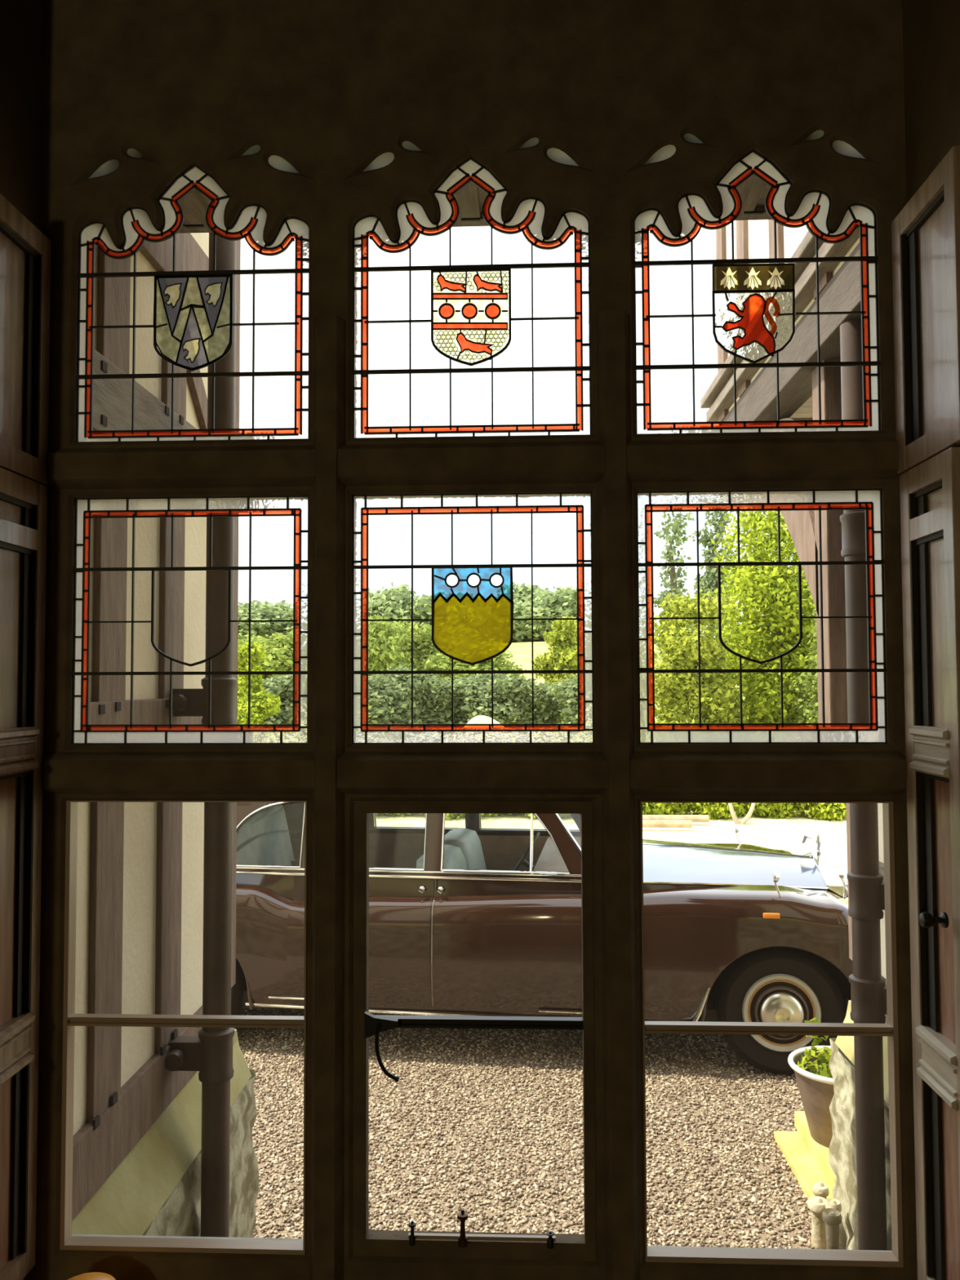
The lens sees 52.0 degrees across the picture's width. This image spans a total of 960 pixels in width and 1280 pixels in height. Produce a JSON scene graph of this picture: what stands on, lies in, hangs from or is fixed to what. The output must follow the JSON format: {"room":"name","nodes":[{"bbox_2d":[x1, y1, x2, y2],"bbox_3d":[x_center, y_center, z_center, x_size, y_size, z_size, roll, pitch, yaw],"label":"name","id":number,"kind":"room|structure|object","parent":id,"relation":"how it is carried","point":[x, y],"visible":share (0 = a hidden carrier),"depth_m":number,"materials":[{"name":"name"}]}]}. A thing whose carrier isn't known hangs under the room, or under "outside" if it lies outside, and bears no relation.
{"room":"manor house room","nodes":[
{"label":"manor house room","id":0,"kind":"room"},
{"bbox_2d":[0,0,959,1279],"bbox_3d":[0.088,0.140,2.079,6.400,4.300,0.430,0,-2,2],"label":"wall","id":1,"kind":"structure","parent":0,"point":[931,28],"depth_m":2.13,"materials":[{"name":"paint"}]},
{"bbox_2d":[24,0,917,1279],"bbox_3d":[0.113,-0.004,2.222,2.360,3.200,0.155,0,-2,2],"label":"window","id":2,"kind":"structure","parent":1,"relation":"in","point":[330,115],"depth_m":2.20,"materials":[{"name":"wood"}]},
{"bbox_2d":[0,467,47,1279],"bbox_3d":[-0.989,0.502,2.042,0.040,1.710,0.284,0,-2,2],"label":"window shutter","id":3,"kind":"object","parent":2,"relation":"attached to","point":[23,500],"visible":1,"depth_m":2.11,"materials":[{"name":"brown wood"}]},
{"bbox_2d":[0,193,51,484],"bbox_3d":[-0.998,-0.636,2.091,0.030,0.560,0.284,0,-2,2],"label":"window shutter","id":4,"kind":"object","parent":2,"relation":"attached to","point":[24,250],"visible":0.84,"depth_m":2.15,"materials":[{"name":"brown wood"}]},
{"bbox_2d":[59,800,306,1254],"bbox_3d":[-0.655,0.852,2.197,0.545,0.984,0.036,0,-2,2],"label":"window","id":5,"kind":"structure","parent":2,"relation":"attached to","point":[70,1020],"depth_m":2.19,"materials":[{"name":"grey metal"}]},
{"bbox_2d":[71,495,308,744],"bbox_3d":[-0.656,-0.045,2.230,0.545,0.567,0.014,0,-2,2],"label":"stained glass panel","id":6,"kind":"object","parent":2,"relation":"attached to","point":[86,508],"visible":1,"depth_m":2.23,"materials":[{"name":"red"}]},
{"bbox_2d":[75,164,309,442],"bbox_3d":[-0.659,-0.777,2.262,0.545,0.653,0.014,0,-2,2],"label":"stained glass panel","id":7,"kind":"object","parent":2,"relation":"attached to","point":[137,225],"visible":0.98,"depth_m":2.26,"materials":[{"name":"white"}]},
{"bbox_2d":[352,157,591,438],"bbox_3d":[-0.020,-0.781,2.235,0.545,0.653,0.014,0,-2,2],"label":"stained glass panel","id":8,"kind":"object","parent":2,"relation":"attached to","point":[413,220],"visible":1,"depth_m":2.23,"materials":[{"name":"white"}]},
{"bbox_2d":[351,492,594,744],"bbox_3d":[-0.018,-0.049,2.204,0.545,0.567,0.014,0,-2,2],"label":"stained glass panel","id":9,"kind":"object","parent":2,"relation":"attached to","point":[473,619],"visible":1,"depth_m":2.20,"materials":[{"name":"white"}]},
{"bbox_2d":[352,800,595,1261],"bbox_3d":[-0.015,0.848,2.152,0.527,0.984,0.072,0,-2,2],"label":"window","id":10,"kind":"structure","parent":2,"relation":"attached to","point":[551,1246],"depth_m":2.15,"materials":[{"name":"metal"}]},
{"bbox_2d":[634,150,879,434],"bbox_3d":[0.618,-0.784,2.208,0.545,0.653,0.014,0,-2,2],"label":"stained glass panel","id":11,"kind":"object","parent":2,"relation":"attached to","point":[750,325],"visible":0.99,"depth_m":2.21,"materials":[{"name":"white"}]},
{"bbox_2d":[636,488,887,743],"bbox_3d":[0.621,-0.053,2.177,0.545,0.567,0.014,0,-2,2],"label":"stained glass panel","id":12,"kind":"object","parent":2,"relation":"attached to","point":[869,500],"visible":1,"depth_m":2.18,"materials":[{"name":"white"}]},
{"bbox_2d":[640,800,903,1267],"bbox_3d":[0.627,0.845,2.143,0.545,0.984,0.036,0,-2,2],"label":"window","id":13,"kind":"structure","parent":2,"relation":"attached to","point":[894,1258],"depth_m":2.12,"materials":[{"name":"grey metal"}]},
{"bbox_2d":[891,145,959,474],"bbox_3d":[0.916,-0.647,2.001,0.030,0.560,0.313,0,-2,2],"label":"window shutter","id":14,"kind":"object","parent":2,"relation":"attached to","point":[926,232],"visible":0.87,"depth_m":2.02,"materials":[{"name":"brown wood"}]},
{"bbox_2d":[177,174,772,233],"bbox_3d":[0.112,-1.312,2.614,2.120,0.240,0.485,0,-2,2],"label":"board","id":15,"kind":"object","parent":1,"relation":"attached to","point":[753,192],"visible":0.06,"depth_m":2.71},
{"bbox_2d":[899,447,959,1279],"bbox_3d":[0.897,0.492,1.966,0.078,1.710,0.258,0,-2,2],"label":"window shutter","id":16,"kind":"object","parent":1,"relation":"attached to","point":[930,491],"visible":1,"depth_m":1.99,"materials":[{"name":"brown wood"}]},
{"bbox_3d":[-0.030,1.488,1.949,1.950,0.035,0.336,0,-2,2],"label":"trim","id":17,"kind":"structure","parent":1,"relation":"attached to","visible":0},
{"bbox_2d":[66,1271,115,1279],"bbox_3d":[-0.808,1.392,2.008,0.184,0.169,0.183,0,-2,2],"label":"ornament","id":18,"kind":"object","parent":17,"relation":"on","point":[95,1275],"visible":1,"depth_m":2.03,"materials":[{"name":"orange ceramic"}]},
{"bbox_2d":[375,809,848,900],"bbox_3d":[0.550,2.751,12.732,50.000,0.001,9.300,0,-2,2],"label":"forecourt","id":19,"kind":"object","parent":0,"point":[783,833],"visible":0.07,"depth_m":14.59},
{"bbox_2d":[375,813,386,816],"bbox_3d":[-1.829,2.645,16.401,1.009,0.985,1.181,-1,-3,22],"label":"plant","id":20,"kind":"object","parent":19,"relation":"on","point":[376,814],"visible":0.02,"depth_m":16.28,"materials":[{"name":"green plant"}]},
{"bbox_2d":[377,813,424,817],"bbox_3d":[-1.248,2.629,16.502,1.181,1.052,1.009,0,-2,3],"label":"plant","id":21,"kind":"object","parent":19,"relation":"on","point":[394,815],"visible":0.05,"depth_m":16.23,"materials":[{"name":"green plant"}]},
{"bbox_2d":[424,813,465,819],"bbox_3d":[-0.618,2.633,16.223,1.009,0.985,1.181,0,-3,-16],"label":"plant","id":22,"kind":"object","parent":19,"relation":"on","point":[448,815],"visible":0.09,"depth_m":15.81,"materials":[{"name":"green plant"}]},
{"bbox_2d":[463,813,506,817],"bbox_3d":[0.008,2.615,16.286,1.180,1.052,1.018,2,-3,-36],"label":"plant","id":23,"kind":"object","parent":19,"relation":"on","point":[484,815],"visible":0.05,"depth_m":16.12,"materials":[{"name":"green plant"}]},
{"bbox_2d":[497,813,527,817],"bbox_3d":[0.580,2.619,16.441,1.180,1.052,1.011,-2,-3,36],"label":"plant","id":24,"kind":"object","parent":19,"relation":"on","point":[504,814],"visible":0.02,"depth_m":16.22,"materials":[{"name":"green plant"}]},
{"bbox_2d":[235,1007,844,1249],"bbox_3d":[0.229,2.424,5.145,18.000,0.001,5.900,0,-2,2],"label":"gravel bed","id":25,"kind":"object","parent":19,"relation":"on","point":[762,1237],"visible":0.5,"depth_m":4.75,"materials":[{"name":"beige gravel"}]},
{"bbox_2d":[71,232,258,1237],"bbox_3d":[-1.973,-0.945,3.084,2.750,6.630,1.890,0,-2,2],"label":"house wing","id":26,"kind":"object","parent":25,"relation":"on","point":[137,1141],"visible":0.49,"depth_m":2.80,"materials":[{"name":"paint"}]},
{"bbox_2d":[164,232,236,1237],"bbox_3d":[-0.845,0.504,3.022,0.190,3.660,0.151,0,-2,2],"label":"drainpipe","id":27,"kind":"object","parent":26,"relation":"attached to","point":[210,1053],"visible":0.8,"depth_m":2.98,"materials":[{"name":"metal"}]},
{"bbox_2d":[234,1007,826,1248],"bbox_3d":[0.425,2.415,5.085,4.227,0.038,4.033,0,-2,2],"label":"gravel","id":28,"kind":"object","parent":25,"relation":"on","point":[574,1179],"visible":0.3,"depth_m":4.77,"materials":[{"name":"beige gravel"}]},
{"bbox_2d":[231,802,853,1074],"bbox_3d":[-0.147,1.610,6.668,5.909,1.760,1.986,-1,-3,8],"label":"car","id":29,"kind":"object","parent":25,"relation":"on","point":[473,920],"visible":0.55,"depth_m":5.69,"materials":[{"name":"paint"}]},
{"bbox_2d":[734,824,741,844],"bbox_3d":[1.917,1.446,7.308,0.046,0.151,0.054,-1,-2,8],"label":"mirror","id":30,"kind":"object","parent":29,"relation":"on","point":[737,828],"depth_m":7.30,"materials":[{"name":"silver metal"}]},
{"bbox_2d":[763,912,780,918],"bbox_3d":[1.611,1.524,5.436,0.090,0.028,0.024,-1,-2,8],"label":"lamp","id":31,"kind":"object","parent":29,"relation":"attached to","point":[766,915],"depth_m":5.43,"materials":[{"name":"orange plastic"}]},
{"bbox_2d":[773,870,781,897],"bbox_3d":[1.668,1.370,5.517,0.046,0.151,0.054,-1,-2,8],"label":"mirror","id":32,"kind":"object","parent":29,"relation":"on","point":[776,876],"depth_m":5.51,"materials":[{"name":"silver metal"}]},
{"bbox_2d":[700,219,892,1250],"bbox_3d":[2.492,-0.931,3.807,2.750,6.630,3.710,0,-2,2],"label":"house wing","id":33,"kind":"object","parent":25,"relation":"on","point":[839,282],"visible":0.27,"depth_m":3.85,"materials":[{"name":"paint"}]},
{"bbox_2d":[840,320,887,1250],"bbox_3d":[1.357,0.617,3.377,0.194,3.450,0.151,0,-2,2],"label":"drainpipe","id":34,"kind":"object","parent":33,"relation":"attached to","point":[866,884],"visible":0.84,"depth_m":3.33,"materials":[{"name":"metal"}]},
{"bbox_2d":[773,1130,833,1199],"bbox_3d":[1.999,2.374,4.332,1.200,0.055,0.780,0,-2,2],"label":"stone step","id":35,"kind":"structure","parent":25,"relation":"on","point":[803,1165],"depth_m":4.44,"materials":[{"name":"yellow stone"}]},
{"bbox_2d":[794,1111,835,1187],"bbox_3d":[2.037,2.310,4.358,1.050,0.075,0.830,0,-2,2],"label":"stone step","id":36,"kind":"structure","parent":35,"relation":"on","point":[820,1153],"depth_m":4.45,"materials":[{"name":"yellow stone"}]},
{"bbox_2d":[787,1017,834,1147],"bbox_3d":[1.641,2.028,4.512,0.436,0.506,0.436,0,-2,2],"label":"planter","id":37,"kind":"object","parent":36,"relation":"on","point":[810,1064],"visible":0.48,"depth_m":4.45,"materials":[{"name":"ceramic"}]},
{"bbox_2d":[807,1195,826,1248],"bbox_3d":[1.320,2.269,3.834,0.083,0.187,0.082,0,-2,2],"label":"stone pot","id":38,"kind":"object","parent":25,"relation":"on","point":[816,1204],"visible":0.84,"depth_m":3.81,"materials":[{"name":"beige stone"}]},
{"bbox_2d":[812,1181,829,1199],"bbox_3d":[1.376,2.280,3.971,0.064,0.178,0.064,0,-2,2],"label":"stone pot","id":39,"kind":"object","parent":25,"relation":"on","point":[819,1188],"visible":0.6,"depth_m":3.96,"materials":[{"name":"beige stone"}]},
{"bbox_2d":[822,1208,842,1249],"bbox_3d":[1.297,2.230,3.616,0.069,0.247,0.068,0,-2,2],"label":"stone pot","id":40,"kind":"object","parent":25,"relation":"on","point":[833,1218],"visible":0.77,"depth_m":3.60,"materials":[{"name":"beige stone"}]},
{"bbox_2d":[825,1198,841,1249],"bbox_3d":[1.350,2.249,3.753,0.060,0.220,0.059,0,-2,2],"label":"stone pot","id":41,"kind":"object","parent":25,"relation":"on","point":[833,1203],"visible":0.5,"depth_m":3.75,"materials":[{"name":"beige stone"}]},
{"bbox_2d":[524,813,572,818],"bbox_3d":[1.154,2.624,16.178,1.009,0.985,1.181,-1,-3,17],"label":"plant","id":42,"kind":"object","parent":19,"relation":"on","point":[561,815],"visible":0.04,"depth_m":15.85,"materials":[{"name":"green plant"}]},
{"bbox_2d":[642,819,691,827],"bbox_3d":[2.553,2.723,14.582,1.145,0.110,0.110,0,-2,2],"label":"rail","id":43,"kind":"object","parent":19,"relation":"on","point":[646,823],"visible":0.65,"depth_m":14.53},
{"bbox_2d":[642,802,693,814],"bbox_3d":[3.053,2.579,16.139,1.181,1.118,1.009,2,-3,-39],"label":"plant","id":44,"kind":"object","parent":19,"relation":"on","point":[656,808],"visible":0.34,"depth_m":15.80,"materials":[{"name":"green plant"}]},
{"bbox_2d":[642,814,709,822],"bbox_3d":[2.784,2.747,15.139,1.455,0.110,0.110,0,-2,2],"label":"rail","id":45,"kind":"object","parent":19,"relation":"on","point":[694,818],"visible":0.58,"depth_m":15.09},
{"bbox_2d":[674,802,742,820],"bbox_3d":[3.676,2.554,16.052,1.181,1.183,1.009,-2,-3,32],"label":"plant","id":46,"kind":"object","parent":19,"relation":"on","point":[714,811],"visible":0.34,"depth_m":15.76,"materials":[{"name":"green plant"}]},
{"bbox_2d":[728,803,755,824],"bbox_3d":[4.081,2.564,15.258,0.524,0.686,0.162,0,-2,2],"label":"stem","id":47,"kind":"object","parent":19,"relation":"on","point":[746,818],"visible":0.53,"depth_m":15.19,"materials":[{"name":"beige plant"}]},
{"bbox_2d":[734,803,764,817],"bbox_3d":[4.289,2.555,16.284,1.009,1.210,1.181,-1,-3,13],"label":"plant","id":48,"kind":"object","parent":19,"relation":"on","point":[744,806],"visible":0.08,"depth_m":15.94,"materials":[{"name":"green plant"}]},
{"bbox_2d":[746,803,809,818],"bbox_3d":[4.887,2.571,16.107,1.181,1.117,1.009,0,-2,-6],"label":"plant","id":49,"kind":"object","parent":19,"relation":"on","point":[771,811],"visible":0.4,"depth_m":15.82,"materials":[{"name":"green plant"}]},
{"bbox_2d":[793,803,846,822],"bbox_3d":[5.504,2.543,15.947,1.009,1.183,1.181,1,-3,-25],"label":"plant","id":50,"kind":"object","parent":19,"relation":"on","point":[833,811],"visible":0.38,"depth_m":15.59,"materials":[{"name":"green plant"}]},
{"bbox_2d":[502,638,799,807],"bbox_3d":[3.944,2.487,93.647,180.000,7.501,152.500,0,-2,2],"label":"hillside","id":51,"kind":"object","parent":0,"point":[522,651],"visible":0.02,"depth_m":88.12,"materials":[{"name":"green plant"}]},
{"bbox_2d":[237,635,270,649],"bbox_3d":[-15.661,1.798,66.604,6.704,4.254,6.497,0,-2,2],"label":"leafy tree","id":52,"kind":"object","parent":51,"relation":"on","point":[238,640],"visible":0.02,"depth_m":65.89,"materials":[{"name":"green plant"}]},
{"bbox_2d":[237,641,281,724],"bbox_3d":[-7.013,1.770,30.238,2.179,3.449,1.996,-2,-3,35],"label":"shrub","id":53,"kind":"object","parent":51,"relation":"on","point":[263,704],"visible":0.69,"depth_m":29.86,"materials":[{"name":"green plant"}]},
{"bbox_2d":[237,602,288,642],"bbox_3d":[-27.873,-1.563,113.679,13.472,5.365,13.235,0,-2,2],"label":"tree","id":54,"kind":"object","parent":51,"relation":"on","point":[258,628],"visible":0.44,"depth_m":110.58,"materials":[{"name":"green plant"}]},
{"bbox_2d":[237,631,293,680],"bbox_3d":[-12.975,1.834,62.846,7.146,4.888,7.374,0,-2,-5],"label":"leafy tree","id":55,"kind":"object","parent":51,"relation":"on","point":[275,657],"visible":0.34,"depth_m":60.98,"materials":[{"name":"green plant"}]},
{"bbox_2d":[238,599,293,639],"bbox_3d":[-25.488,-1.823,117.647,12.032,6.316,12.247,-1,-3,18],"label":"tree","id":56,"kind":"object","parent":51,"relation":"on","point":[281,605],"visible":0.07,"depth_m":116.20,"materials":[{"name":"green plant"}]},
{"bbox_2d":[252,677,283,724],"bbox_3d":[-8.746,2.765,36.191,2.828,2.861,3.304,1,-3,-21],"label":"shrub","id":57,"kind":"object","parent":51,"relation":"on","point":[272,688],"visible":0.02,"depth_m":35.80,"materials":[{"name":"green plant"}]},
{"bbox_2d":[262,674,287,724],"bbox_3d":[-7.685,2.803,38.141,3.083,2.975,3.655,-2,-3,37],"label":"shrub","id":58,"kind":"object","parent":51,"relation":"on","point":[277,674],"visible":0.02,"depth_m":37.22,"materials":[{"name":"green plant"}]},
{"bbox_2d":[264,674,293,724],"bbox_3d":[-6.563,2.703,37.505,3.655,3.174,3.083,0,-2,6],"label":"shrub","id":59,"kind":"object","parent":51,"relation":"on","point":[286,684],"visible":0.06,"depth_m":36.51,"materials":[{"name":"green plant"}]},
{"bbox_2d":[265,634,293,677],"bbox_3d":[-10.523,1.614,64.536,8.045,5.119,7.796,0,-3,-12],"label":"leafy tree","id":60,"kind":"object","parent":51,"relation":"on","point":[289,648],"visible":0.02,"depth_m":61.93,"materials":[{"name":"green plant"}]},
{"bbox_2d":[278,604,293,638],"bbox_3d":[-16.772,-1.579,113.421,13.472,6.526,13.235,2,-3,-41],"label":"tree","id":61,"kind":"object","parent":51,"relation":"on","point":[290,624],"visible":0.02,"depth_m":111.75,"materials":[{"name":"green plant"}]},
{"bbox_2d":[368,675,379,719],"bbox_3d":[-5.465,2.680,37.042,3.111,3.166,3.635,1,-3,-22],"label":"shrub","id":62,"kind":"object","parent":51,"relation":"on","point":[370,681],"visible":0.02,"depth_m":36.49,"materials":[{"name":"green plant"}]},
{"bbox_2d":[368,674,407,724],"bbox_3d":[-3.708,2.721,36.980,2.803,3.028,3.323,-2,-3,39],"label":"shrub","id":63,"kind":"object","parent":51,"relation":"on","point":[378,699],"visible":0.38,"depth_m":36.28,"materials":[{"name":"green plant"}]},
{"bbox_2d":[368,613,414,676],"bbox_3d":[-6.823,1.419,60.517,5.723,6.210,6.034,1,-3,-35],"label":"leafy tree","id":64,"kind":"object","parent":51,"relation":"on","point":[384,652],"visible":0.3,"depth_m":59.20,"materials":[{"name":"green plant"}]},
{"bbox_2d":[368,581,419,626],"bbox_3d":[-11.670,-2.241,112.993,11.664,8.800,11.459,0,-2,2],"label":"tree","id":65,"kind":"object","parent":51,"relation":"on","point":[391,603],"visible":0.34,"depth_m":110.18,"materials":[{"name":"green plant"}]},
{"bbox_2d":[368,662,426,724],"bbox_3d":[-3.180,2.592,37.997,2.688,3.483,3.006,0,-2,2],"label":"shrub","id":66,"kind":"object","parent":51,"relation":"on","point":[406,704],"visible":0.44,"depth_m":37.45,"materials":[{"name":"green plant"}]},
{"bbox_2d":[377,617,440,678],"bbox_3d":[-5.427,1.373,64.256,6.704,5.624,6.359,0,-2,2],"label":"leafy tree","id":67,"kind":"object","parent":51,"relation":"on","point":[424,651],"visible":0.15,"depth_m":63.67,"materials":[{"name":"green plant"}]},
{"bbox_2d":[398,593,431,631],"bbox_3d":[-3.913,-1.939,111.579,13.235,7.405,13.472,0,-2,5],"label":"tree","id":68,"kind":"object","parent":51,"relation":"on","point":[424,604],"visible":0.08,"depth_m":108.96,"materials":[{"name":"green plant"}]},
{"bbox_2d":[406,622,445,676],"bbox_3d":[-3.303,1.379,65.950,6.497,5.098,6.704,1,-3,-20],"label":"leafy tree","id":69,"kind":"object","parent":51,"relation":"on","point":[425,633],"visible":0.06,"depth_m":64.98,"materials":[{"name":"green plant"}]},
{"bbox_2d":[400,668,466,724],"bbox_3d":[-2.043,2.730,39.292,3.323,3.209,2.803,-1,-3,8],"label":"shrub","id":70,"kind":"object","parent":51,"relation":"on","point":[437,699],"visible":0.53,"depth_m":38.44,"materials":[{"name":"green plant"}]},
{"bbox_2d":[445,673,486,724],"bbox_3d":[-1.036,2.808,39.862,3.111,2.997,3.635,1,-3,-20],"label":"shrub","id":71,"kind":"object","parent":51,"relation":"on","point":[471,675],"visible":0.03,"depth_m":39.18,"materials":[{"name":"green plant"}]},
{"bbox_2d":[417,649,526,681],"bbox_3d":[-0.067,1.883,62.064,7.374,4.022,7.146,1,-3,-27],"label":"leafy tree","id":72,"kind":"object","parent":51,"relation":"on","point":[444,662],"visible":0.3,"depth_m":60.40,"materials":[{"name":"green plant"}]},
{"bbox_2d":[450,668,514,724],"bbox_3d":[0.712,2.700,38.789,3.083,3.191,3.655,-2,-3,38],"label":"shrub","id":73,"kind":"object","parent":51,"relation":"on","point":[477,700],"visible":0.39,"depth_m":37.90,"materials":[{"name":"green plant"}]},
{"bbox_2d":[466,715,500,724],"bbox_3d":[0.274,2.962,30.917,2.775,1.193,1.600,0,-2,2],"label":"bank","id":74,"kind":"object","parent":51,"relation":"on","point":[480,719],"visible":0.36,"depth_m":30.76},
{"bbox_2d":[511,594,526,642],"bbox_3d":[1.134,-2.081,116.752,13.472,7.538,13.235,-1,-3,21],"label":"tree","id":75,"kind":"object","parent":51,"relation":"on","point":[515,600],"visible":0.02,"depth_m":115.41,"materials":[{"name":"green plant"}]},
{"bbox_2d":[486,673,565,724],"bbox_3d":[1.696,2.750,38.131,3.323,2.997,2.803,-1,-2,7],"label":"shrub","id":76,"kind":"object","parent":51,"relation":"on","point":[517,693],"visible":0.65,"depth_m":37.30,"materials":[{"name":"green plant"}]},
{"bbox_2d":[512,582,550,641],"bbox_3d":[6.026,-2.701,122.578,10.828,9.173,11.023,-2,-3,36],"label":"tree","id":77,"kind":"object","parent":51,"relation":"on","point":[526,590],"visible":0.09,"depth_m":119.86,"materials":[{"name":"green plant"}]},
{"bbox_2d":[512,584,577,642],"bbox_3d":[8.120,-2.454,112.792,13.235,7.365,13.472,2,-3,-38],"label":"tree","id":78,"kind":"object","parent":51,"relation":"on","point":[560,603],"visible":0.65,"depth_m":108.97,"materials":[{"name":"green plant"}]},
{"bbox_2d":[528,616,577,724],"bbox_3d":[3.685,1.509,43.763,3.085,5.229,3.308,-1,-3,9],"label":"leafy tree","id":79,"kind":"object","parent":51,"relation":"on","point":[562,636],"visible":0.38,"depth_m":43.33,"materials":[{"name":"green plant"}]},
{"bbox_2d":[546,673,577,724],"bbox_3d":[4.374,2.640,36.642,3.083,3.112,3.655,-2,-3,36],"label":"shrub","id":80,"kind":"object","parent":51,"relation":"on","point":[569,697],"visible":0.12,"depth_m":36.00,"materials":[{"name":"green plant"}]},
{"bbox_2d":[573,620,659,660],"bbox_3d":[7.054,1.342,59.615,6.704,5.629,6.359,2,-3,-42],"label":"leafy tree","id":81,"kind":"object","parent":51,"relation":"on","point":[655,653],"visible":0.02,"depth_m":59.63,"materials":[{"name":"green plant"}]},
{"bbox_2d":[653,511,694,720],"bbox_3d":[7.776,-1.520,39.758,2.122,10.831,2.227,-2,-3,30],"label":"feathery tree","id":82,"kind":"object","parent":51,"relation":"on","point":[677,526],"visible":0.28,"depth_m":39.78,"materials":[{"name":"green plant"}]},
{"bbox_2d":[653,588,748,723],"bbox_3d":[3.878,1.063,17.859,2.370,3.894,2.098,0,-2,2],"label":"leafy bush","id":83,"kind":"object","parent":51,"relation":"on","point":[682,650],"visible":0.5,"depth_m":17.62,"materials":[{"name":"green plant"}]},
{"bbox_2d":[687,511,743,714],"bbox_3d":[8.701,-1.250,35.747,2.170,10.055,2.461,0,-2,2],"label":"feathery tree","id":84,"kind":"object","parent":51,"relation":"on","point":[709,582],"visible":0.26,"depth_m":35.65,"materials":[{"name":"green plant"}]},
{"bbox_2d":[708,511,817,723],"bbox_3d":[5.863,0.167,18.756,3.093,6.512,3.082,-1,-3,22],"label":"tree","id":85,"kind":"object","parent":51,"relation":"on","point":[755,642],"visible":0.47,"depth_m":18.26,"materials":[{"name":"green plant"}]},
{"bbox_2d":[788,604,818,723],"bbox_3d":[6.141,1.062,17.340,1.414,3.675,1.678,0,-2,2],"label":"leafy bush","id":86,"kind":"object","parent":51,"relation":"on","point":[807,711],"visible":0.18,"depth_m":17.28,"materials":[{"name":"green plant"}]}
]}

